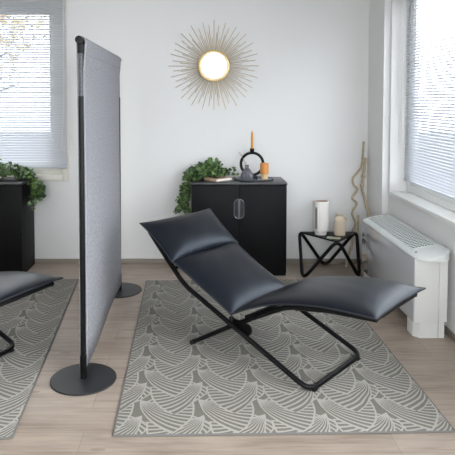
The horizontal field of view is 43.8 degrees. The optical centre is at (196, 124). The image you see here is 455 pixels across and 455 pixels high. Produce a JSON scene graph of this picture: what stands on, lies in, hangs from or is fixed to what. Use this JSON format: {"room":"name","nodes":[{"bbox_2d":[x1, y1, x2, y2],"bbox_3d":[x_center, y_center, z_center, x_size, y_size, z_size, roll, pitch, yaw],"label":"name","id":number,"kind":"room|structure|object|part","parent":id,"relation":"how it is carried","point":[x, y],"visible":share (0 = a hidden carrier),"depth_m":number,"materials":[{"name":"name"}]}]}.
{"room":"relaxation room","nodes":[
{"label":"relaxation room","id":0,"kind":"room"},
{"bbox_2d":[34,0,369,258],"bbox_3d":[-0.797,-0.039,5.243,5.246,2.620,0.220,0,3,0],"label":"wall","id":1,"kind":"structure","parent":0,"point":[305,110],"depth_m":5.13,"materials":[{"name":"white paint"}]},
{"bbox_2d":[0,0,68,180],"bbox_3d":[-2.064,-0.334,5.181,1.792,1.685,0.158,0,3,0],"label":"window","id":2,"kind":"structure","parent":1,"relation":"in","point":[43,174],"depth_m":5.14,"materials":[{"name":"white paint"}]},
{"bbox_2d":[0,0,70,167],"bbox_3d":[-2.053,-0.444,5.061,1.853,1.675,0.047,0,3,0],"label":"blind","id":3,"kind":"object","parent":2,"relation":"attached to","point":[33,116],"visible":1,"depth_m":5.08,"materials":[{"name":"white"}]},
{"bbox_3d":[-2.076,0.385,5.107,1.807,0.016,0.024,0,2,0],"label":"rail","id":4,"kind":"part","parent":3,"relation":"part of","materials":[{"name":"white plastic"}]},
{"bbox_3d":[-1.293,-0.439,5.071,0.002,1.645,0.027,0,3,0],"label":"ladder cord","id":5,"kind":"part","parent":3,"relation":"part of","materials":[{"name":"white fabric"}]},
{"bbox_2d":[35,259,361,263],"bbox_3d":[-0.824,1.253,5.184,4.753,0.045,0.012,0,3,0],"label":"baseboard","id":6,"kind":"structure","parent":1,"relation":"attached to","point":[37,261],"depth_m":5.18,"materials":[{"name":"wood"}]},
{"bbox_2d":[171,23,257,108],"bbox_3d":[0.150,-0.538,5.093,0.816,0.812,0.036,0,3,0],"label":"sunburst mirror","id":7,"kind":"object","parent":1,"relation":"attached to","point":[213,65],"visible":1,"depth_m":5.09,"materials":[{"name":"gold metal"}]},
{"bbox_2d":[0,264,454,454],"bbox_3d":[-0.797,1.491,1.622,5.246,0.120,7.590,0,3,0],"label":"floor","id":8,"kind":"structure","parent":0,"point":[52,422],"depth_m":2.78,"materials":[{"name":"brown wood"}]},
{"bbox_2d":[0,177,34,271],"bbox_3d":[-1.887,0.883,4.969,0.815,0.802,0.374,0,3,0],"label":"storage cabinet","id":9,"kind":"object","parent":8,"relation":"on","point":[17,242],"visible":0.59,"depth_m":4.80,"materials":[{"name":"black laminate"}]},
{"bbox_3d":[-1.685,0.889,4.799,0.402,0.745,0.018,0,2,0],"label":"door","id":10,"kind":"part","parent":9,"relation":"part of","materials":[{"name":"black laminate"}]},
{"bbox_2d":[0,158,45,210],"bbox_3d":[-1.565,0.518,4.964,0.480,0.456,0.253,0,3,0],"label":"trailing ivy","id":11,"kind":"object","parent":9,"relation":"on","point":[19,172],"visible":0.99,"depth_m":4.92,"materials":[{"name":"green plant"}]},
{"bbox_2d":[0,279,78,439],"bbox_3d":[-1.673,1.342,3.549,1.548,0.009,2.228,0,3,-4],"label":"area rug","id":12,"kind":"object","parent":8,"relation":"on","point":[33,321],"visible":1,"depth_m":3.49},
{"bbox_2d":[0,271,62,356],"bbox_3d":[-1.596,0.993,3.334,1.588,0.704,0.686,1,3,29],"label":"lounge chair","id":13,"kind":"object","parent":12,"relation":"on","point":[14,285],"visible":1,"depth_m":3.08,"materials":[{"name":"black leather"}]},
{"bbox_3d":[-1.740,1.014,3.413,1.222,0.653,0.589,1,3,29],"label":"long frame","id":14,"kind":"part","parent":13,"relation":"part of","materials":[{"name":"black metal"}]},
{"bbox_2d":[0,271,60,300],"bbox_3d":[-1.281,0.955,3.160,0.863,0.230,0.595,1,3,29],"label":"cushion","id":15,"kind":"object","parent":13,"relation":"on","point":[14,285],"depth_m":3.07,"materials":[{"name":"black leather"}]},
{"bbox_2d":[50,36,141,395],"bbox_3d":[-0.610,0.421,3.704,0.352,1.836,1.767,0,3,0],"label":"divider","id":16,"kind":"object","parent":8,"relation":"on","point":[98,68],"visible":1,"depth_m":3.30,"materials":[{"name":"grey fabric"}]},
{"bbox_2d":[80,355,86,378],"bbox_3d":[-0.610,1.299,3.035,0.035,0.121,0.035,0,2,0],"label":"socket","id":17,"kind":"object","parent":16,"relation":"attached to","point":[83,358],"depth_m":3.02,"materials":[{"name":"black metal"}]},
{"bbox_3d":[-0.613,0.391,3.702,0.055,1.776,1.381,0,2,0],"label":"felt panel","id":18,"kind":"part","parent":16,"relation":"part of","materials":[{"name":"grey fabric"}]},
{"bbox_2d":[191,177,286,275],"bbox_3d":[0.355,0.883,4.969,0.815,0.802,0.374,0,3,0],"label":"storage cabinet","id":19,"kind":"object","parent":8,"relation":"on","point":[254,214],"visible":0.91,"depth_m":4.79,"materials":[{"name":"black laminate"}]},
{"bbox_2d":[173,157,239,214],"bbox_3d":[0.087,0.564,4.974,0.597,0.556,0.310,0,3,0],"label":"trailing ivy","id":20,"kind":"object","parent":19,"relation":"on","point":[209,168],"visible":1,"depth_m":4.94,"materials":[{"name":"green plant"}]},
{"bbox_3d":[0.153,0.889,4.799,0.402,0.745,0.018,0,2,0],"label":"door","id":21,"kind":"part","parent":19,"relation":"part of","materials":[{"name":"black laminate"}]},
{"bbox_2d":[204,176,231,181],"bbox_3d":[0.185,0.472,4.941,0.185,0.022,0.160,-2,3,-40],"label":"book","id":22,"kind":"object","parent":19,"relation":"on","point":[224,178],"visible":0.75,"depth_m":4.89,"materials":[{"name":"beige paper"}]},
{"bbox_3d":[0.333,0.712,4.781,0.040,0.164,0.003,0,3,0],"label":"recess plate","id":23,"kind":"part","parent":19,"relation":"part of","materials":[{"name":"black"}]},
{"bbox_3d":[0.378,0.712,4.781,0.040,0.164,0.003,0,3,0],"label":"recess plate","id":24,"kind":"part","parent":19,"relation":"part of","materials":[{"name":"black"}]},
{"bbox_2d":[234,176,273,181],"bbox_3d":[0.497,0.474,4.945,0.358,0.017,0.236,0,3,0],"label":"tray","id":25,"kind":"object","parent":19,"relation":"on","point":[258,179],"visible":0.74,"depth_m":4.88,"materials":[{"name":"grey metal"}]},
{"bbox_2d":[240,165,252,179],"bbox_3d":[0.434,0.414,4.908,0.112,0.126,0.112,0,3,0],"label":"bud vase","id":26,"kind":"object","parent":25,"relation":"on","point":[246,174],"visible":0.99,"depth_m":4.88,"materials":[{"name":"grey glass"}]},
{"bbox_2d":[240,148,263,178],"bbox_3d":[0.486,0.341,4.990,0.221,0.264,0.052,0,3,0],"label":"candle holder","id":27,"kind":"object","parent":25,"relation":"on","point":[251,150],"visible":0.73,"depth_m":4.98,"materials":[{"name":"black metal"}]},
{"bbox_2d":[251,131,252,148],"bbox_3d":[0.486,0.136,4.981,0.023,0.174,0.023,0,3,0],"label":"taper candle","id":28,"kind":"object","parent":27,"relation":"on","point":[252,131],"visible":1,"depth_m":4.97,"materials":[{"name":"orange wax"}]},
{"bbox_2d":[261,174,267,179],"bbox_3d":[0.586,0.452,4.919,0.058,0.048,0.058,0,3,0],"label":"candle stand","id":29,"kind":"object","parent":25,"relation":"on","point":[263,176],"visible":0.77,"depth_m":4.90,"materials":[{"name":"brown wood"}]},
{"bbox_2d":[260,163,268,173],"bbox_3d":[0.586,0.379,4.916,0.074,0.098,0.074,0,3,0],"label":"pillar candle","id":30,"kind":"object","parent":29,"relation":"on","point":[264,167],"visible":1,"depth_m":4.89,"materials":[{"name":"wax"}]},
{"bbox_3d":[0.558,0.889,4.799,0.402,0.745,0.018,0,2,0],"label":"door","id":31,"kind":"part","parent":19,"relation":"part of","materials":[{"name":"black laminate"}]},
{"bbox_2d":[113,279,454,436],"bbox_3d":[0.374,1.339,3.613,1.548,0.009,2.168,0,3,-1],"label":"area rug","id":32,"kind":"object","parent":8,"relation":"on","point":[220,384],"visible":0.76,"depth_m":3.03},
{"bbox_2d":[139,208,425,391],"bbox_3d":[0.443,0.992,3.352,1.588,0.704,0.686,2,3,43],"label":"lounge chair","id":33,"kind":"object","parent":32,"relation":"on","point":[199,245],"visible":1,"depth_m":3.32,"materials":[{"name":"black leather"}]},
{"bbox_2d":[141,209,237,261],"bbox_3d":[-0.035,0.726,3.783,0.277,0.209,0.680,2,3,43],"label":"cushion","id":34,"kind":"object","parent":33,"relation":"on","point":[178,238],"depth_m":3.68,"materials":[{"name":"black leather"}]},
{"bbox_2d":[174,242,285,312],"bbox_3d":[0.221,0.939,3.555,0.475,0.231,0.635,2,3,43],"label":"cushion","id":35,"kind":"object","parent":33,"relation":"on","point":[225,271],"depth_m":3.47,"materials":[{"name":"black leather"}]},
{"bbox_3d":[0.246,1.144,3.193,0.154,0.075,0.013,2,3,43],"label":"hinge plate","id":36,"kind":"part","parent":33,"relation":"part of","materials":[{"name":"black metal"}]},
{"bbox_3d":[0.323,1.012,3.464,1.222,0.653,0.589,2,3,43],"label":"long frame","id":37,"kind":"part","parent":33,"relation":"part of","materials":[{"name":"black metal"}]},
{"bbox_3d":[0.415,1.117,3.054,1.164,0.462,0.052,2,3,41],"label":"support leg","id":38,"kind":"part","parent":33,"relation":"part of","materials":[{"name":"black metal"}]},
{"bbox_2d":[233,276,422,317],"bbox_3d":[0.707,0.958,3.107,0.863,0.230,0.595,2,3,43],"label":"cushion","id":39,"kind":"object","parent":33,"relation":"on","point":[347,296],"depth_m":2.94,"materials":[{"name":"black leather"}]},
{"bbox_3d":[0.743,1.102,3.409,1.164,0.462,0.052,2,4,44],"label":"support leg","id":40,"kind":"part","parent":33,"relation":"part of","materials":[{"name":"black metal"}]},
{"bbox_2d":[298,232,360,276],"bbox_3d":[1.157,1.123,4.922,0.552,0.326,0.459,0,3,0],"label":"side table","id":41,"kind":"object","parent":8,"relation":"on","point":[349,235],"visible":0.99,"depth_m":4.88,"materials":[{"name":"black metal"}]},
{"bbox_2d":[313,199,328,235],"bbox_3d":[1.083,0.812,4.945,0.140,0.296,0.140,0,3,0],"label":"vase","id":42,"kind":"object","parent":41,"relation":"on","point":[320,206],"visible":1,"depth_m":4.89,"materials":[{"name":"white ceramic"}]},
{"bbox_3d":[1.169,0.968,4.876,0.503,0.012,0.354,0,2,0],"label":"edge rod","id":43,"kind":"part","parent":41,"relation":"part of","materials":[{"name":"black metal"}]},
{"bbox_2d":[327,236,340,238],"bbox_3d":[1.165,0.964,4.817,0.110,0.004,0.070,1,3,18],"label":"printed card","id":44,"kind":"object","parent":41,"relation":"on","point":[328,237],"visible":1,"depth_m":4.82,"materials":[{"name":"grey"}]},
{"bbox_2d":[334,213,346,235],"bbox_3d":[1.244,0.869,4.918,0.098,0.185,0.098,-1,3,-16],"label":"bottle vase","id":45,"kind":"object","parent":41,"relation":"on","point":[339,221],"visible":1,"depth_m":4.88,"materials":[{"name":"beige ceramic"}]},
{"bbox_2d":[344,141,364,267],"bbox_3d":[1.402,0.714,5.092,0.258,1.122,0.069,-2,3,-38],"label":"branch","id":46,"kind":"object","parent":8,"relation":"on","point":[363,142],"visible":0.94,"depth_m":5.11,"materials":[{"name":"beige wood"}]},
{"bbox_2d":[357,215,358,233],"bbox_3d":[1.451,1.043,5.102,0.030,0.452,0.074,0,3,10],"label":"branch","id":47,"kind":"object","parent":8,"relation":"on","point":[357,215],"visible":0.41,"depth_m":5.11,"materials":[{"name":"brown wood"}]},
{"bbox_2d":[360,157,369,217],"bbox_3d":[1.521,0.786,5.035,0.067,0.974,0.197,-1,3,-12],"label":"branch","id":48,"kind":"object","parent":8,"relation":"on","point":[363,175],"visible":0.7,"depth_m":5.08,"materials":[{"name":"beige wood"}]},
{"bbox_2d":[362,214,449,337],"bbox_3d":[1.470,1.040,4.073,0.227,0.568,1.198,0,3,0],"label":"radiator","id":49,"kind":"object","parent":8,"relation":"on","point":[392,250],"visible":0.98,"depth_m":3.65,"materials":[{"name":"white metal"}]},
{"bbox_3d":[1.366,1.013,4.106,0.012,0.413,1.117,0,2,0],"label":"panel","id":50,"kind":"part","parent":49,"relation":"part of","materials":[{"name":"grey metal"}]},
{"bbox_2d":[369,215,434,248],"bbox_3d":[1.467,0.770,4.125,0.146,0.033,0.952,0,2,0],"label":"grille","id":51,"kind":"object","parent":49,"relation":"attached to","point":[404,235],"depth_m":4.04,"materials":[{"name":"grey metal"}]},
{"bbox_3d":[1.439,1.038,3.541,0.152,0.413,0.005,0,2,0],"label":"panel","id":52,"kind":"part","parent":49,"relation":"part of","materials":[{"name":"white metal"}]},
{"bbox_3d":[1.544,1.014,3.540,0.053,0.452,0.005,0,2,0],"label":"trim","id":53,"kind":"part","parent":49,"relation":"part of","materials":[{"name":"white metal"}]},
{"bbox_2d":[367,0,454,333],"bbox_3d":[1.690,0.122,1.562,0.273,2.620,7.150,0,3,0],"label":"wall","id":54,"kind":"structure","parent":0,"point":[385,155],"depth_m":4.70,"materials":[{"name":"white paint"}]},
{"bbox_2d":[389,191,454,227],"bbox_3d":[1.674,0.618,3.673,0.150,0.035,2.085,0,3,0],"label":"windowsill","id":55,"kind":"structure","parent":54,"relation":"attached to","point":[436,211],"depth_m":4.06,"materials":[{"name":"white paint"}]},
{"bbox_2d":[407,0,454,211],"bbox_3d":[1.776,-0.236,3.636,0.055,1.745,2.085,0,3,0],"label":"window","id":56,"kind":"structure","parent":54,"relation":"in","point":[448,203],"depth_m":4.55,"materials":[{"name":"white paint"}]},
{"bbox_2d":[399,0,454,199],"bbox_3d":[1.705,-0.297,3.652,0.062,1.605,2.044,0,3,0],"label":"blind","id":57,"kind":"object","parent":56,"relation":"attached to","point":[436,184],"visible":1,"depth_m":4.17,"materials":[{"name":"white"}]},
{"bbox_3d":[1.722,-0.330,4.525,0.027,1.575,0.002,0,3,0],"label":"ladder cord","id":58,"kind":"part","parent":57,"relation":"part of","materials":[{"name":"white fabric"}]},
{"bbox_3d":[1.722,0.497,3.673,0.024,0.016,2.015,0,2,0],"label":"rail","id":59,"kind":"part","parent":57,"relation":"part of","materials":[{"name":"white"}]},
{"bbox_2d":[444,325,454,341],"bbox_3d":[1.573,1.409,1.612,0.065,0.045,7.138,0,3,0],"label":"baseboard","id":60,"kind":"structure","parent":54,"relation":"attached to","point":[447,331],"depth_m":3.57,"materials":[{"name":"wood"}]},
{"label":"outside","id":61,"kind":"structure","parent":0,"visible":0},
{"bbox_2d":[418,132,454,186],"bbox_3d":[0.000,2.131,5.078,60.000,0.100,70.000,0,3,0],"label":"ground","id":62,"kind":"structure","parent":61,"point":[427,132],"depth_m":26.82,"materials":[{"name":"white"}]},
{"bbox_2d":[0,15,46,78],"bbox_3d":[-4.401,-1.048,10.435,3.454,5.798,3.081,0,3,0],"label":"autumn tree","id":63,"kind":"object","parent":62,"relation":"on","point":[0,15],"visible":0.12,"depth_m":10.55,"materials":[{"name":"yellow plant"}]}
]}

